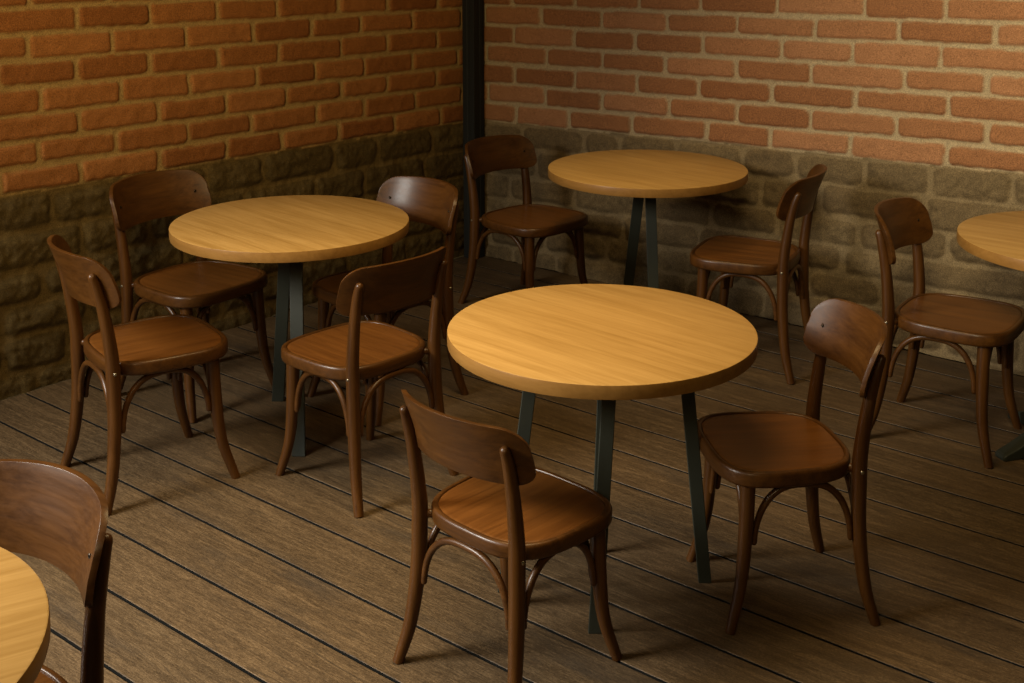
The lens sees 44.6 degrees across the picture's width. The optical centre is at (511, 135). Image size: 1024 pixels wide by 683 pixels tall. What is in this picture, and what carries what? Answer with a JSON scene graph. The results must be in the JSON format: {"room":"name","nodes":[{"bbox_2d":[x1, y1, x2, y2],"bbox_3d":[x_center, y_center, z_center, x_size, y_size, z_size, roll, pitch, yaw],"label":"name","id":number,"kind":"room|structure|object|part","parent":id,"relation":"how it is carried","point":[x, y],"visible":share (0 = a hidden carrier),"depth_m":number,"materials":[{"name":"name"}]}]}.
{"room":"cafe seating area","nodes":[
{"label":"cafe seating area","id":0,"kind":"room"},
{"bbox_2d":[0,0,463,399],"bbox_3d":[-1.716,-0.085,4.959,0.133,2.100,4.600,8,13,39],"label":"wall","id":1,"kind":"structure","parent":0,"point":[255,98],"depth_m":5.32,"materials":[{"name":"brick"}]},
{"bbox_2d":[0,256,1023,682],"bbox_3d":[0.244,1.417,2.601,6.200,0.040,6.145,8,13,39],"label":"floor","id":2,"kind":"structure","parent":0,"point":[257,576],"depth_m":3.64,"materials":[{"name":"brown wood"}]},
{"bbox_2d":[0,547,50,682],"bbox_3d":[-1.119,1.141,1.892,0.831,0.750,0.831,8,13,39],"label":"round table","id":3,"kind":"object","parent":2,"relation":"on","point":[25,625],"visible":1,"depth_m":1.94,"materials":[{"name":"brown wood"}]},
{"bbox_2d":[0,459,112,682],"bbox_3d":[-0.975,1.061,2.236,0.444,0.798,0.504,7,12,35],"label":"bentwood chair","id":4,"kind":"object","parent":2,"relation":"on","point":[55,514],"visible":0.92,"depth_m":2.33,"materials":[{"name":"brown wood"}]},
{"bbox_3d":[-1.005,1.019,2.189,0.388,0.004,0.368,7,12,35],"label":"seat panel","id":5,"kind":"part","parent":4,"relation":"part of","materials":[{"name":"brown wood"}]},
{"bbox_3d":[-1.005,1.037,2.192,0.422,0.044,0.402,7,12,35],"label":"seat","id":6,"kind":"part","parent":4,"relation":"part of","materials":[{"name":"brown wood"}]},
{"bbox_3d":[-0.871,0.725,2.329,0.433,0.168,0.134,7,12,35],"label":"backrest","id":7,"kind":"part","parent":4,"relation":"part of","materials":[{"name":"brown wood"}]},
{"bbox_3d":[-0.731,1.081,2.275,0.100,0.745,0.051,-6,12,-30],"label":"leg","id":8,"kind":"part","parent":4,"relation":"part of","materials":[{"name":"brown wood"}]},
{"bbox_2d":[47,235,239,515],"bbox_3d":[-1.214,0.724,4.078,0.520,0.823,0.458,-7,12,-35],"label":"bentwood chair","id":9,"kind":"object","parent":2,"relation":"on","point":[151,347],"visible":1,"depth_m":4.02,"materials":[{"name":"brown wood"}]},
{"bbox_3d":[-1.466,0.742,4.132,0.103,0.769,0.052,-2,10,-12],"label":"leg","id":10,"kind":"part","parent":9,"relation":"part of","materials":[{"name":"brown wood"}]},
{"bbox_3d":[-1.368,0.423,3.914,0.139,0.174,0.447,-7,12,-35],"label":"backrest","id":11,"kind":"part","parent":9,"relation":"part of","materials":[{"name":"brown wood"}]},
{"bbox_3d":[-1.246,0.794,3.834,0.052,0.769,0.103,6,12,30],"label":"leg","id":12,"kind":"part","parent":9,"relation":"part of","materials":[{"name":"brown wood"}]},
{"bbox_3d":[-1.174,0.668,4.100,0.379,0.004,0.400,-7,12,-35],"label":"seat panel","id":13,"kind":"part","parent":9,"relation":"part of","materials":[{"name":"brown wood"}]},
{"bbox_3d":[-1.174,0.686,4.103,0.415,0.045,0.436,-7,12,-35],"label":"seat","id":14,"kind":"part","parent":9,"relation":"part of","materials":[{"name":"brown wood"}]},
{"bbox_3d":[-1.160,0.870,4.375,0.044,0.430,0.097,4,11,20],"label":"leg","id":15,"kind":"part","parent":9,"relation":"part of","materials":[{"name":"brown wood"}]},
{"bbox_3d":[-0.946,0.921,4.085,0.097,0.430,0.044,0,10,-2],"label":"leg","id":16,"kind":"part","parent":9,"relation":"part of","materials":[{"name":"brown wood"}]},
{"bbox_2d":[109,169,272,422],"bbox_3d":[-1.234,0.589,4.793,0.530,0.839,0.467,7,12,36],"label":"bentwood chair","id":17,"kind":"object","parent":2,"relation":"on","point":[200,284],"visible":0.84,"depth_m":4.77,"materials":[{"name":"brown wood"}]},
{"bbox_3d":[-1.489,0.625,4.753,0.105,0.784,0.053,2,10,12],"label":"leg","id":18,"kind":"part","parent":17,"relation":"part of","materials":[{"name":"brown wood"}]},
{"bbox_3d":[-1.388,0.243,4.849,0.141,0.177,0.456,7,12,36],"label":"backrest","id":19,"kind":"part","parent":17,"relation":"part of","materials":[{"name":"brown wood"}]},
{"bbox_3d":[-1.178,0.833,4.562,0.045,0.439,0.099,-4,11,-20],"label":"leg","id":20,"kind":"part","parent":17,"relation":"part of","materials":[{"name":"brown wood"}]},
{"bbox_3d":[-1.191,0.543,4.755,0.387,0.004,0.408,7,12,36],"label":"seat panel","id":21,"kind":"part","parent":17,"relation":"part of","materials":[{"name":"brown wood"}]},
{"bbox_3d":[-1.191,0.561,4.758,0.423,0.046,0.444,7,12,36],"label":"seat","id":22,"kind":"part","parent":17,"relation":"part of","materials":[{"name":"brown wood"}]},
{"bbox_3d":[-1.263,0.571,5.054,0.053,0.784,0.105,-6,12,-29],"label":"leg","id":23,"kind":"part","parent":17,"relation":"part of","materials":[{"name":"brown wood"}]},
{"bbox_3d":[-0.958,0.781,4.857,0.099,0.439,0.045,0,10,3],"label":"leg","id":24,"kind":"part","parent":17,"relation":"part of","materials":[{"name":"brown wood"}]},
{"bbox_2d":[169,195,408,456],"bbox_3d":[-0.791,0.676,4.533,0.844,0.750,0.844,8,13,39],"label":"round table","id":25,"kind":"object","parent":2,"relation":"on","point":[290,231],"visible":0.98,"depth_m":4.40,"materials":[{"name":"brown wood"}]},
{"bbox_3d":[-0.853,0.676,4.636,0.045,0.713,0.197,-6,11,-29],"label":"leg","id":26,"kind":"part","parent":25,"relation":"part of","materials":[{"name":"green metal"}]},
{"bbox_3d":[-0.751,0.723,4.370,0.047,0.713,0.319,-1,10,-8],"label":"leg","id":27,"kind":"part","parent":25,"relation":"part of","materials":[{"name":"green metal"}]},
{"bbox_2d":[275,247,458,517],"bbox_3d":[-0.477,0.740,4.063,0.503,0.797,0.444,9,14,42],"label":"bentwood chair","id":28,"kind":"object","parent":2,"relation":"on","point":[355,350],"visible":0.96,"depth_m":3.95,"materials":[{"name":"brown wood"}]},
{"bbox_3d":[-0.738,0.925,4.102,0.094,0.416,0.043,2,10,9],"label":"leg","id":29,"kind":"part","parent":28,"relation":"part of","materials":[{"name":"brown wood"}]},
{"bbox_3d":[-0.511,0.702,4.092,0.402,0.044,0.422,9,14,42],"label":"seat","id":30,"kind":"part","parent":28,"relation":"part of","materials":[{"name":"brown wood"}]},
{"bbox_3d":[-0.511,0.685,4.089,0.367,0.004,0.387,9,14,42],"label":"seat panel","id":31,"kind":"part","parent":28,"relation":"part of","materials":[{"name":"brown wood"}]},
{"bbox_3d":[-0.476,0.808,3.825,0.051,0.744,0.100,-4,11,-23],"label":"leg","id":32,"kind":"part","parent":28,"relation":"part of","materials":[{"name":"brown wood"}]},
{"bbox_3d":[-0.496,0.881,4.355,0.043,0.416,0.094,-2,10,-13],"label":"leg","id":33,"kind":"part","parent":28,"relation":"part of","materials":[{"name":"brown wood"}]},
{"bbox_3d":[-0.342,0.451,3.886,0.134,0.168,0.433,9,14,42],"label":"backrest","id":34,"kind":"part","parent":28,"relation":"part of","materials":[{"name":"brown wood"}]},
{"bbox_3d":[-0.228,0.762,4.084,0.100,0.744,0.051,4,11,19],"label":"leg","id":35,"kind":"part","parent":28,"relation":"part of","materials":[{"name":"brown wood"}]},
{"bbox_2d":[307,176,467,425],"bbox_3d":[-0.473,0.605,4.768,0.455,0.818,0.516,10,14,44],"label":"bentwood chair","id":36,"kind":"object","parent":2,"relation":"on","point":[433,202],"visible":0.56,"depth_m":4.79,"materials":[{"name":"brown wood"}]},
{"bbox_3d":[-0.743,0.799,4.788,0.096,0.427,0.044,-2,10,-12],"label":"leg","id":37,"kind":"part","parent":36,"relation":"part of","materials":[{"name":"brown wood"}]},
{"bbox_3d":[-0.510,0.561,4.725,0.397,0.004,0.377,10,14,44],"label":"seat panel","id":38,"kind":"part","parent":36,"relation":"part of","materials":[{"name":"brown wood"}]},
{"bbox_3d":[-0.510,0.579,4.728,0.433,0.045,0.412,10,14,44],"label":"seat","id":39,"kind":"part","parent":36,"relation":"part of","materials":[{"name":"brown wood"}]},
{"bbox_3d":[-0.485,0.843,4.538,0.044,0.427,0.096,2,10,10],"label":"leg","id":40,"kind":"part","parent":36,"relation":"part of","materials":[{"name":"brown wood"}]},
{"bbox_3d":[-0.486,0.587,5.024,0.052,0.764,0.102,4,11,20],"label":"leg","id":41,"kind":"part","parent":36,"relation":"part of","materials":[{"name":"brown wood"}]},
{"bbox_3d":[-0.343,0.264,4.845,0.444,0.173,0.138,10,14,44],"label":"backrest","id":42,"kind":"part","parent":36,"relation":"part of","materials":[{"name":"brown wood"}]},
{"bbox_3d":[-0.221,0.632,4.768,0.102,0.764,0.052,-4,11,-22],"label":"leg","id":43,"kind":"part","parent":36,"relation":"part of","materials":[{"name":"brown wood"}]},
{"bbox_2d":[393,389,621,682],"bbox_3d":[-0.016,0.954,3.040,0.424,0.730,0.469,9,14,43],"label":"bentwood chair","id":44,"kind":"object","parent":2,"relation":"on","point":[513,510],"visible":1,"depth_m":2.96,"materials":[{"name":"brown wood"}]},
{"bbox_3d":[-0.249,0.976,3.049,0.093,0.682,0.048,-4,11,-21],"label":"leg","id":45,"kind":"part","parent":44,"relation":"part of","materials":[{"name":"brown wood"}]},
{"bbox_3d":[-0.133,0.692,2.868,0.414,0.154,0.125,9,14,43],"label":"backrest","id":46,"kind":"part","parent":44,"relation":"part of","materials":[{"name":"brown wood"}]},
{"bbox_3d":[-0.011,1.082,3.312,0.041,0.382,0.088,2,10,9],"label":"leg","id":47,"kind":"part","parent":44,"relation":"part of","materials":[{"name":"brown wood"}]},
{"bbox_3d":[0.005,1.018,2.812,0.066,0.682,0.085,9,14,43],"label":"leg","id":48,"kind":"part","parent":44,"relation":"part of","materials":[{"name":"brown wood"}]},
{"bbox_3d":[0.017,0.919,3.066,0.403,0.040,0.374,9,14,43],"label":"seat","id":49,"kind":"part","parent":44,"relation":"part of","materials":[{"name":"brown wood"}]},
{"bbox_3d":[0.017,0.903,3.063,0.370,0.004,0.342,9,14,43],"label":"seat panel","id":50,"kind":"part","parent":44,"relation":"part of","materials":[{"name":"brown wood"}]},
{"bbox_3d":[0.232,1.123,3.082,0.088,0.382,0.041,-2,10,-11],"label":"leg","id":51,"kind":"part","parent":44,"relation":"part of","materials":[{"name":"brown wood"}]},
{"bbox_2d":[458,135,587,303],"bbox_3d":[0.063,0.422,5.917,0.544,0.778,0.471,9,14,43],"label":"bentwood chair","id":52,"kind":"object","parent":2,"relation":"on","point":[528,221],"visible":0.94,"depth_m":5.90,"materials":[{"name":"brown wood"}]},
{"bbox_3d":[-0.203,0.450,5.906,0.107,0.727,0.054,4,11,20],"label":"leg","id":53,"kind":"part","parent":52,"relation":"part of","materials":[{"name":"brown wood"}]},
{"bbox_3d":[-0.082,0.096,5.996,0.145,0.164,0.459,9,14,43],"label":"backrest","id":54,"kind":"part","parent":52,"relation":"part of","materials":[{"name":"brown wood"}]},
{"bbox_3d":[0.061,0.401,6.181,0.054,0.727,0.107,-4,11,-23],"label":"leg","id":55,"kind":"part","parent":52,"relation":"part of","materials":[{"name":"brown wood"}]},
{"bbox_3d":[0.086,0.653,5.671,0.046,0.406,0.101,-2,10,-13],"label":"leg","id":56,"kind":"part","parent":52,"relation":"part of","materials":[{"name":"brown wood"}]},
{"bbox_3d":[0.101,0.398,5.874,0.434,0.043,0.448,9,14,43],"label":"seat","id":57,"kind":"part","parent":52,"relation":"part of","materials":[{"name":"brown wood"}]},
{"bbox_3d":[0.101,0.381,5.871,0.397,0.004,0.411,9,14,43],"label":"seat panel","id":58,"kind":"part","parent":52,"relation":"part of","materials":[{"name":"brown wood"}]},
{"bbox_3d":[0.343,0.606,5.939,0.101,0.406,0.046,2,10,10],"label":"leg","id":59,"kind":"part","parent":52,"relation":"part of","materials":[{"name":"brown wood"}]},
{"bbox_2d":[447,284,757,633],"bbox_3d":[0.236,0.880,3.372,0.816,0.750,0.816,8,13,39],"label":"round table","id":60,"kind":"object","parent":2,"relation":"on","point":[606,344],"visible":0.95,"depth_m":3.23,"materials":[{"name":"brown wood"}]},
{"bbox_3d":[0.019,0.902,3.355,0.120,0.713,0.019,2,10,12],"label":"leg","id":61,"kind":"part","parent":60,"relation":"part of","materials":[{"name":"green metal"}]},
{"bbox_3d":[0.255,0.868,3.548,0.037,0.713,0.072,-3,10,-15],"label":"leg","id":62,"kind":"part","parent":60,"relation":"part of","materials":[{"name":"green metal"}]},
{"bbox_3d":[0.231,0.934,3.176,0.047,0.712,0.064,8,13,39],"label":"leg","id":63,"kind":"part","parent":60,"relation":"part of","materials":[{"name":"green metal"}]},
{"bbox_3d":[0.495,0.896,3.389,0.130,0.713,0.026,-6,11,-29],"label":"leg","id":64,"kind":"part","parent":60,"relation":"part of","materials":[{"name":"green metal"}]},
{"bbox_2d":[548,149,747,288],"bbox_3d":[0.586,0.510,5.473,0.860,0.750,0.860,8,13,39],"label":"round table","id":65,"kind":"object","parent":2,"relation":"on","point":[650,175],"visible":0.95,"depth_m":5.35,"materials":[{"name":"brown wood"}]},
{"bbox_3d":[0.538,0.511,5.575,0.047,0.713,0.176,-4,11,-20],"label":"leg","id":66,"kind":"part","parent":65,"relation":"part of","materials":[{"name":"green metal"}]},
{"bbox_3d":[0.603,0.549,5.358,0.047,0.713,0.216,-1,10,-4],"label":"leg","id":67,"kind":"part","parent":65,"relation":"part of","materials":[{"name":"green metal"}]},
{"bbox_2d":[690,164,826,384],"bbox_3d":[1.014,0.531,5.152,0.524,0.829,0.461,5,11,25],"label":"bentwood chair","id":68,"kind":"object","parent":2,"relation":"on","point":[732,256],"visible":0.9,"depth_m":5.02,"materials":[{"name":"brown wood"}]},
{"bbox_3d":[0.751,0.739,5.109,0.097,0.433,0.045,-1,10,-8],"label":"leg","id":69,"kind":"part","parent":68,"relation":"part of","materials":[{"name":"brown wood"}]},
{"bbox_3d":[0.911,0.682,5.434,0.045,0.433,0.097,-6,12,-30],"label":"leg","id":70,"kind":"part","parent":68,"relation":"part of","materials":[{"name":"brown wood"}]},
{"bbox_3d":[0.967,0.495,5.166,0.418,0.046,0.439,5,11,25],"label":"seat","id":71,"kind":"part","parent":68,"relation":"part of","materials":[{"name":"brown wood"}]},
{"bbox_3d":[0.967,0.477,5.163,0.382,0.004,0.403,5,11,25],"label":"seat panel","id":72,"kind":"part","parent":68,"relation":"part of","materials":[{"name":"brown wood"}]},
{"bbox_3d":[1.089,0.601,4.913,0.053,0.774,0.104,-8,13,-40],"label":"leg","id":73,"kind":"part","parent":68,"relation":"part of","materials":[{"name":"brown wood"}]},
{"bbox_3d":[1.184,0.224,5.012,0.140,0.175,0.450,5,11,25],"label":"backrest","id":74,"kind":"part","parent":68,"relation":"part of","materials":[{"name":"brown wood"}]},
{"bbox_3d":[1.254,0.542,5.246,0.104,0.774,0.053,0,10,2],"label":"leg","id":75,"kind":"part","parent":68,"relation":"part of","materials":[{"name":"brown wood"}]},
{"bbox_2d":[686,298,886,634],"bbox_3d":[0.743,0.867,3.372,0.469,0.786,0.424,-1,10,-7],"label":"bentwood chair","id":76,"kind":"object","parent":2,"relation":"on","point":[781,451],"visible":0.98,"depth_m":3.28,"materials":[{"name":"brown wood"}]},
{"bbox_3d":[0.542,1.027,3.544,0.088,0.411,0.041,5,11,26],"label":"leg","id":77,"kind":"part","parent":76,"relation":"part of","materials":[{"name":"brown wood"}]},
{"bbox_3d":[0.586,1.085,3.214,0.088,0.411,0.041,-9,13,-41],"label":"leg","id":78,"kind":"part","parent":76,"relation":"part of","materials":[{"name":"brown wood"}]},
{"bbox_3d":[0.698,0.820,3.356,0.342,0.004,0.370,-1,10,-7],"label":"seat panel","id":79,"kind":"part","parent":76,"relation":"part of","materials":[{"name":"brown wood"}]},
{"bbox_3d":[0.698,0.837,3.359,0.374,0.043,0.403,-1,10,-7],"label":"seat","id":80,"kind":"part","parent":76,"relation":"part of","materials":[{"name":"brown wood"}]},
{"bbox_3d":[0.877,0.859,3.564,0.093,0.734,0.048,-6,12,-31],"label":"leg","id":81,"kind":"part","parent":76,"relation":"part of","materials":[{"name":"brown wood"}]},
{"bbox_3d":[0.912,0.558,3.338,0.125,0.166,0.414,-1,10,-7],"label":"backrest","id":82,"kind":"part","parent":76,"relation":"part of","materials":[{"name":"brown wood"}]},
{"bbox_3d":[0.922,0.919,3.226,0.093,0.734,0.048,3,10,16],"label":"leg","id":83,"kind":"part","parent":76,"relation":"part of","materials":[{"name":"brown wood"}]},
{"bbox_2d":[871,197,1023,468],"bbox_3d":[1.528,0.668,4.412,0.516,0.816,0.454,7,12,34],"label":"bentwood chair","id":84,"kind":"object","parent":2,"relation":"on","point":[952,320],"visible":0.96,"depth_m":4.35,"materials":[{"name":"brown wood"}]},
{"bbox_3d":[1.281,0.704,4.365,0.102,0.762,0.052,2,10,11],"label":"leg","id":85,"kind":"part","parent":84,"relation":"part of","materials":[{"name":"brown wood"}]},
{"bbox_3d":[1.375,0.332,4.462,0.137,0.172,0.443,7,12,34],"label":"backrest","id":86,"kind":"part","parent":84,"relation":"part of","materials":[{"name":"brown wood"}]},
{"bbox_3d":[1.492,0.651,4.665,0.052,0.762,0.102,-6,12,-31],"label":"leg","id":87,"kind":"part","parent":84,"relation":"part of","materials":[{"name":"brown wood"}]},
{"bbox_3d":[1.570,0.641,4.380,0.411,0.045,0.432,7,12,34],"label":"seat","id":88,"kind":"part","parent":84,"relation":"part of","materials":[{"name":"brown wood"}]},
{"bbox_3d":[1.570,0.623,4.377,0.376,0.004,0.396,7,12,34],"label":"seat panel","id":89,"kind":"part","parent":84,"relation":"part of","materials":[{"name":"brown wood"}]},
{"bbox_3d":[1.589,0.905,4.189,0.044,0.426,0.096,-4,11,-21],"label":"leg","id":90,"kind":"part","parent":84,"relation":"part of","materials":[{"name":"brown wood"}]},
{"bbox_3d":[1.795,0.853,4.482,0.096,0.426,0.044,0,10,1],"label":"leg","id":91,"kind":"part","parent":84,"relation":"part of","materials":[{"name":"brown wood"}]},
{"bbox_2d":[956,211,1023,460],"bbox_3d":[1.943,0.720,4.283,0.831,0.750,0.831,8,13,39],"label":"round table","id":92,"kind":"object","parent":2,"relation":"on","point":[997,238],"visible":0.95,"depth_m":4.25,"materials":[{"name":"brown wood"}]},
{"bbox_2d":[484,0,1023,375],"bbox_3d":[1.520,-0.153,5.341,4.400,2.100,0.133,8,13,39],"label":"wall","id":93,"kind":"structure","parent":0,"point":[920,100],"depth_m":5.58,"materials":[{"name":"brick"}]},
{"bbox_2d":[462,0,484,257],"bbox_3d":[-0.205,-0.374,6.597,0.080,2.100,0.080,8,13,39],"label":"trim","id":94,"kind":"structure","parent":93,"relation":"attached to","point":[472,10],"depth_m":6.59,"materials":[{"name":"metal"}]}
]}

